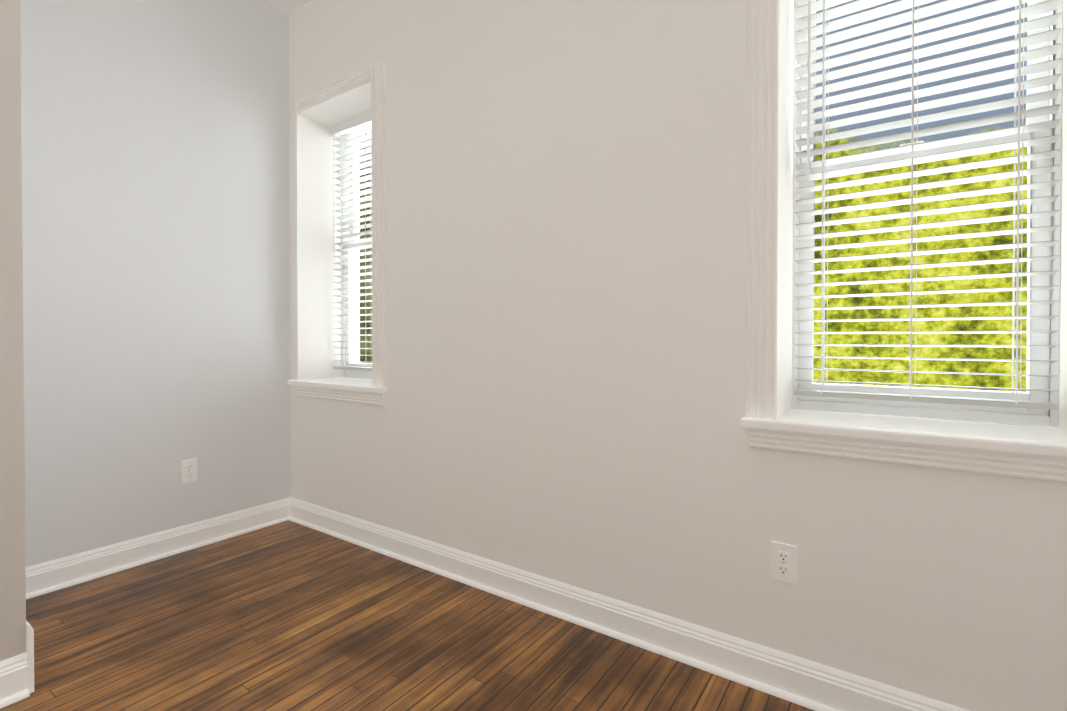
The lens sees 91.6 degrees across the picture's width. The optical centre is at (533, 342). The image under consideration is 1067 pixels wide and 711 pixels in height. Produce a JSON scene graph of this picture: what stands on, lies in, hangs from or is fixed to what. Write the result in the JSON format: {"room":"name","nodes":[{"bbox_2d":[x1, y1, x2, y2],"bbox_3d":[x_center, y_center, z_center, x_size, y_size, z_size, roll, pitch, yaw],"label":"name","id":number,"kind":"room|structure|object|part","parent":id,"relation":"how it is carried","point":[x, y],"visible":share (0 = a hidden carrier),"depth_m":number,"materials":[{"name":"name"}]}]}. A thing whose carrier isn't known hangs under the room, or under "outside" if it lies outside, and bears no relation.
{"room":"empty room","nodes":[
{"label":"empty room","id":0,"kind":"room"},
{"bbox_2d":[0,0,25,660],"bbox_3d":[-2.885,-0.420,0.539,1.090,2.960,3.205,0,1,35],"label":"wall","id":1,"kind":"structure","parent":0,"point":[12,569],"depth_m":1.53,"materials":[{"name":"paint"}]},
{"bbox_2d":[0,620,33,707],"bbox_3d":[-2.316,0.959,0.385,0.036,0.205,2.859,0,1,35],"label":"baseboard","id":2,"kind":"structure","parent":1,"relation":"attached to","point":[16,672],"depth_m":1.53,"materials":[{"name":"white paint"}]},
{"bbox_2d":[20,0,290,566],"bbox_3d":[-1.944,-0.440,2.593,0.300,2.960,1.345,0,1,35],"label":"wall","id":3,"kind":"structure","parent":0,"point":[155,233],"depth_m":2.49,"materials":[{"name":"paint"}]},
{"bbox_2d":[25,498,287,598],"bbox_3d":[-1.808,0.938,2.507,0.036,0.205,1.234,0,1,35],"label":"baseboard","id":4,"kind":"structure","parent":3,"relation":"attached to","point":[53,575],"depth_m":2.46,"materials":[{"name":"white paint"}]},
{"bbox_2d":[181,458,196,483],"bbox_3d":[-1.742,0.650,2.625,0.007,0.115,0.070,0,1,35],"label":"electrical outlet","id":5,"kind":"object","parent":3,"relation":"attached to","point":[188,470],"visible":1,"depth_m":2.62,"materials":[{"name":"white plastic"}]},
{"bbox_2d":[262,0,310,14],"bbox_3d":[-0.795,-1.956,0.108,5.600,0.120,5.100,0,1,35],"label":"ceiling","id":6,"kind":"structure","parent":0,"point":[288,7],"depth_m":2.95,"materials":[{"name":"paint"}]},
{"bbox_2d":[0,520,813,710],"bbox_3d":[-0.795,1.124,0.138,5.600,0.120,5.100,0,1,35],"label":"floor","id":7,"kind":"structure","parent":0,"point":[287,615],"depth_m":1.79,"materials":[{"name":"brown wood"}]},
{"bbox_2d":[289,0,1066,710],"bbox_3d":[0.567,-0.433,1.916,5.200,2.960,0.400,0,1,35],"label":"wall","id":8,"kind":"structure","parent":0,"point":[565,276],"depth_m":1.86,"materials":[{"name":"paint"}]},
{"bbox_2d":[288,377,386,393],"bbox_3d":[-0.996,0.232,2.892,0.805,0.030,0.325,0,1,35],"label":"window sill","id":9,"kind":"structure","parent":8,"relation":"attached to","point":[352,384],"depth_m":2.80,"materials":[{"name":"white paint"}]},
{"bbox_2d":[292,58,385,386],"bbox_3d":[-0.968,-0.593,2.924,0.793,1.620,0.352,0,1,35],"label":"window","id":10,"kind":"structure","parent":8,"relation":"in","point":[373,74],"depth_m":2.97,"materials":[{"name":"white paint"}]},
{"bbox_2d":[330,110,370,135],"bbox_3d":[-0.951,-1.282,2.982,0.642,0.060,0.068,0,1,35],"label":"blind headrail","id":11,"kind":"object","parent":10,"relation":"attached to","point":[356,122],"visible":0.58,"depth_m":3.03,"materials":[{"name":"white plastic"}]},
{"bbox_2d":[333,133,334,253],"bbox_3d":[-1.192,-0.904,3.114,0.009,0.736,0.023,0,1,35],"label":"blind cord","id":12,"kind":"object","parent":11,"relation":"hanging from","point":[334,133],"depth_m":3.11,"materials":[{"name":"white plastic"}]},
{"bbox_2d":[340,132,341,367],"bbox_3d":[-1.153,-0.558,3.104,0.004,1.423,0.002,0,1,35],"label":"blind cord","id":13,"kind":"object","parent":11,"relation":"hanging from","point":[340,132],"depth_m":3.10,"materials":[{"name":"white fabric"}]},
{"bbox_2d":[345,131,348,330],"bbox_3d":[-1.128,-0.559,3.118,0.002,1.423,0.002,0,1,35],"label":"blind cord","id":14,"kind":"object","parent":11,"relation":"hanging from","point":[345,131],"depth_m":3.15,"materials":[{"name":"white fabric"}]},
{"bbox_2d":[365,132,365,344],"bbox_3d":[-0.962,-0.557,2.972,0.004,1.423,0.002,0,1,35],"label":"blind cord","id":15,"kind":"object","parent":11,"relation":"hanging from","point":[365,132],"depth_m":2.97,"materials":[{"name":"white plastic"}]},
{"bbox_2d":[370,122,370,222],"bbox_3d":[-0.937,-0.557,2.986,0.002,1.423,0.002,0,1,35],"label":"blind cord","id":16,"kind":"object","parent":11,"relation":"hanging from","point":[370,122],"depth_m":2.98,"materials":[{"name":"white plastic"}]},
{"bbox_2d":[341,125,371,378],"bbox_3d":[-0.887,-0.550,3.080,0.658,1.535,0.120,0,1,35],"label":"window unit","id":17,"kind":"structure","parent":10,"relation":"attached to","point":[357,374],"depth_m":3.22,"materials":[{"name":"white plastic"}]},
{"bbox_2d":[295,386,384,405],"bbox_3d":[-1.062,0.280,2.796,0.765,0.064,0.018,0,1,35],"label":"apron","id":18,"kind":"object","parent":8,"relation":"attached to","point":[352,396],"visible":0.79,"depth_m":2.76,"materials":[{"name":"white paint"}]},
{"bbox_2d":[288,497,969,710],"bbox_3d":[0.443,0.988,1.751,4.600,0.120,0.036,0,1,35],"label":"baseboard","id":19,"kind":"structure","parent":8,"relation":"attached to","point":[810,684],"depth_m":1.79,"materials":[{"name":"white paint"}]},
{"bbox_2d":[771,541,796,584],"bbox_3d":[0.749,0.660,1.554,0.070,0.115,0.006,0,1,35],"label":"outlet","id":20,"kind":"object","parent":8,"relation":"attached to","point":[792,551],"depth_m":1.55,"materials":[{"name":"white plastic"}]},
{"bbox_3d":[0.748,0.660,1.552,0.034,0.067,0.002,0,1,35],"label":"electrical outlets on the window wall","id":21,"kind":"part","parent":20,"relation":"part of","materials":[{"name":"white plastic"}]},
{"bbox_2d":[740,409,1066,458],"bbox_3d":[1.067,0.246,1.464,0.850,0.030,0.325,0,1,35],"label":"window sill","id":22,"kind":"structure","parent":8,"relation":"attached to","point":[1023,440],"depth_m":1.39,"materials":[{"name":"white paint"}]},
{"bbox_2d":[745,0,1066,483],"bbox_3d":[1.095,-0.532,1.497,0.838,1.714,0.352,0,1,35],"label":"window","id":23,"kind":"structure","parent":8,"relation":"in","point":[762,210],"depth_m":1.55,"materials":[{"name":"white paint"}]},
{"bbox_3d":[1.000,-0.578,1.360,0.838,1.620,0.020,0,1,35],"label":"casing","id":24,"kind":"part","parent":23,"relation":"part of","materials":[{"name":"white paint"}]},
{"bbox_3d":[1.001,0.294,1.369,0.810,0.064,0.018,0,1,35],"label":"near window apron","id":25,"kind":"part","parent":23,"relation":"part of","materials":[{"name":"white wood"}]},
{"bbox_2d":[792,0,1062,426],"bbox_3d":[1.194,-0.536,1.640,0.658,1.535,0.120,0,1,35],"label":"window unit","id":26,"kind":"structure","parent":23,"relation":"attached to","point":[1016,416],"depth_m":1.50,"materials":[{"name":"white plastic"}]},
{"bbox_3d":[1.131,-1.268,1.542,0.642,0.060,0.068,0,1,35],"label":"blind headrail","id":27,"kind":"object","parent":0,"visible":0},
{"bbox_2d":[807,0,810,180],"bbox_3d":[0.889,-0.890,1.674,0.009,0.736,0.023,0,1,35],"label":"blind cord","id":28,"kind":"object","parent":27,"relation":"hanging from","point":[809,1],"depth_m":1.67,"materials":[{"name":"white plastic"}]},
{"bbox_2d":[821,0,828,393],"bbox_3d":[0.929,-0.545,1.664,0.004,1.423,0.002,0,1,35],"label":"blind cord","id":29,"kind":"object","parent":27,"relation":"hanging from","point":[823,195],"depth_m":1.67,"materials":[{"name":"white fabric"}]},
{"bbox_2d":[909,0,918,398],"bbox_3d":[1.119,-0.543,1.532,0.004,1.423,0.002,0,1,35],"label":"blind cord","id":30,"kind":"object","parent":27,"relation":"hanging from","point":[912,88],"depth_m":1.54,"materials":[{"name":"white fabric"}]},
{"bbox_2d":[1012,0,1024,404],"bbox_3d":[1.310,-0.542,1.400,0.004,1.423,0.002,0,1,35],"label":"blind cord","id":31,"kind":"object","parent":27,"relation":"hanging from","point":[1019,57],"depth_m":1.41,"materials":[{"name":"white fabric"}]}
]}

